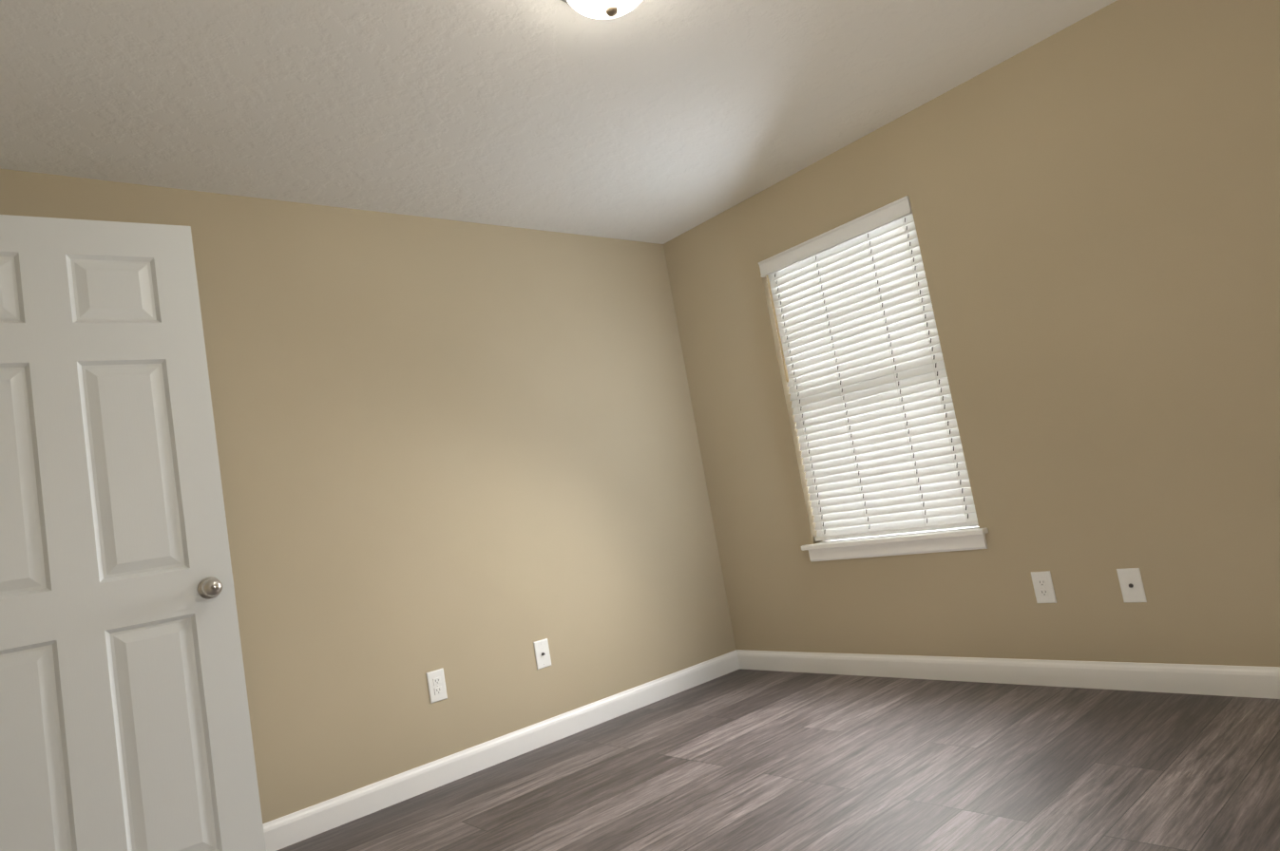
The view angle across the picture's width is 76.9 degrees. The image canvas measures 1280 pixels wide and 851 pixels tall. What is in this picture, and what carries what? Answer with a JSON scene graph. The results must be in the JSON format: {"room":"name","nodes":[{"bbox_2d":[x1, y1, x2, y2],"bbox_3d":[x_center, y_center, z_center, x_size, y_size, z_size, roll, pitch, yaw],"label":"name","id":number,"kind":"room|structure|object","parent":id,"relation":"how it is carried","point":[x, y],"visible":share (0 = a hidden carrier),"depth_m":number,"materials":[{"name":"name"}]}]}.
{"room":"empty bedroom","nodes":[
{"label":"empty bedroom","id":0,"kind":"room"},
{"bbox_2d":[0,168,736,823],"bbox_3d":[-1.285,0.291,3.237,4.500,2.440,0.150,-5,-7,-41],"label":"wall","id":1,"kind":"structure","parent":0,"point":[466,457],"depth_m":3.47,"materials":[{"name":"paint"}]},
{"bbox_2d":[426,668,447,704],"bbox_3d":[-0.835,1.073,3.320,0.076,0.124,0.008,-5,-7,-41],"label":"electrical outlet","id":2,"kind":"object","parent":1,"relation":"attached to","point":[436,685],"visible":1,"depth_m":3.32,"materials":[{"name":"white plastic"}]},
{"bbox_2d":[262,649,739,850],"bbox_3d":[-0.713,1.396,3.341,3.347,0.100,0.014,-5,-7,-41],"label":"baseboard","id":3,"kind":"structure","parent":1,"relation":"attached to","point":[297,827],"depth_m":3.36,"materials":[{"name":"white paint"}]},
{"bbox_2d":[533,638,551,669],"bbox_3d":[-0.440,1.039,3.660,0.076,0.124,0.016,-5,-7,-41],"label":"outlet","id":4,"kind":"object","parent":1,"relation":"attached to","point":[542,654],"visible":1,"depth_m":3.66,"materials":[{"name":"white plastic"}]},
{"bbox_2d":[0,0,1116,244],"bbox_3d":[-0.298,-1.304,1.952,4.500,0.100,3.920,-5,-7,-41],"label":"ceiling","id":5,"kind":"structure","parent":0,"point":[661,122],"depth_m":2.79,"materials":[{"name":"white paint"}]},
{"bbox_2d":[561,0,641,19],"bbox_3d":[-0.087,-1.190,2.204,0.338,0.145,0.338,-5,-7,-41],"label":"lamp","id":6,"kind":"object","parent":5,"relation":"attached to","point":[602,9],"visible":1,"depth_m":2.21,"materials":[{"name":"white glass"}]},
{"bbox_2d":[276,668,1279,850],"bbox_3d":[0.133,1.187,1.703,4.500,0.100,3.920,-5,-7,-41],"label":"floor","id":7,"kind":"structure","parent":0,"point":[747,760],"depth_m":2.62,"materials":[{"name":"brown wood"}]},
{"bbox_2d":[663,0,1279,667],"bbox_3d":[1.552,-0.198,3.256,0.150,2.440,3.620,-5,-7,-41],"label":"wall","id":8,"kind":"structure","parent":0,"point":[1094,198],"depth_m":3.06,"materials":[{"name":"paint"}]},
{"bbox_2d":[758,195,978,541],"bbox_3d":[1.125,-0.203,3.848,0.312,2.080,1.468,-5,-7,-41],"label":"window blinds","id":9,"kind":"structure","parent":8,"relation":"in","point":[876,427],"depth_m":3.74,"materials":[{"name":"white plastic"}]},
{"bbox_2d":[801,527,988,551],"bbox_3d":[1.146,0.520,3.693,0.118,0.024,0.950,-5,-7,-41],"label":"window sill","id":10,"kind":"structure","parent":8,"relation":"on","point":[943,534],"depth_m":3.61,"materials":[{"name":"white paint"}]},
{"bbox_2d":[808,534,987,561],"bbox_3d":[1.140,0.564,3.675,0.016,0.062,0.911,-5,-7,-41],"label":"apron","id":11,"kind":"object","parent":8,"relation":"attached to","point":[957,544],"visible":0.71,"depth_m":3.62,"materials":[{"name":"white paint"}]},
{"bbox_2d":[736,649,1279,699],"bbox_3d":[1.689,0.954,3.087,0.014,0.100,3.620,-5,-7,-41],"label":"baseboard","id":12,"kind":"structure","parent":8,"relation":"attached to","point":[1247,681],"depth_m":3.19,"materials":[{"name":"white paint"}]},
{"bbox_2d":[1031,571,1056,603],"bbox_3d":[1.589,0.638,3.174,0.008,0.124,0.076,-5,-7,-41],"label":"power outlet","id":13,"kind":"object","parent":8,"relation":"attached to","point":[1044,579],"visible":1,"depth_m":3.17,"materials":[{"name":"white plastic"}]},
{"bbox_2d":[1116,568,1146,602],"bbox_3d":[1.792,0.584,2.938,0.006,0.124,0.076,-5,-7,-41],"label":"outlet","id":14,"kind":"object","parent":8,"relation":"attached to","point":[1136,592],"visible":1,"depth_m":2.94,"materials":[{"name":"white plastic"}]},
{"bbox_3d":[-2.419,-0.549,1.962,0.737,0.018,0.104,-5,-7,-41],"label":"door frame","id":15,"kind":"structure","parent":0,"visible":0},
{"bbox_2d":[0,214,266,850],"bbox_3d":[-1.577,0.416,2.269,0.759,2.085,0.035,-6,-7,-36],"label":"door","id":16,"kind":"structure","parent":15,"relation":"attached to","point":[124,721],"depth_m":2.32,"materials":[{"name":"white paint"}]},
{"bbox_2d":[197,576,234,599],"bbox_3d":[-1.295,0.492,2.455,0.100,0.066,0.182,-6,-7,-36],"label":"door knob","id":17,"kind":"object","parent":16,"relation":"attached to","point":[209,587],"depth_m":2.38,"materials":[{"name":"silver metal"}]}
]}

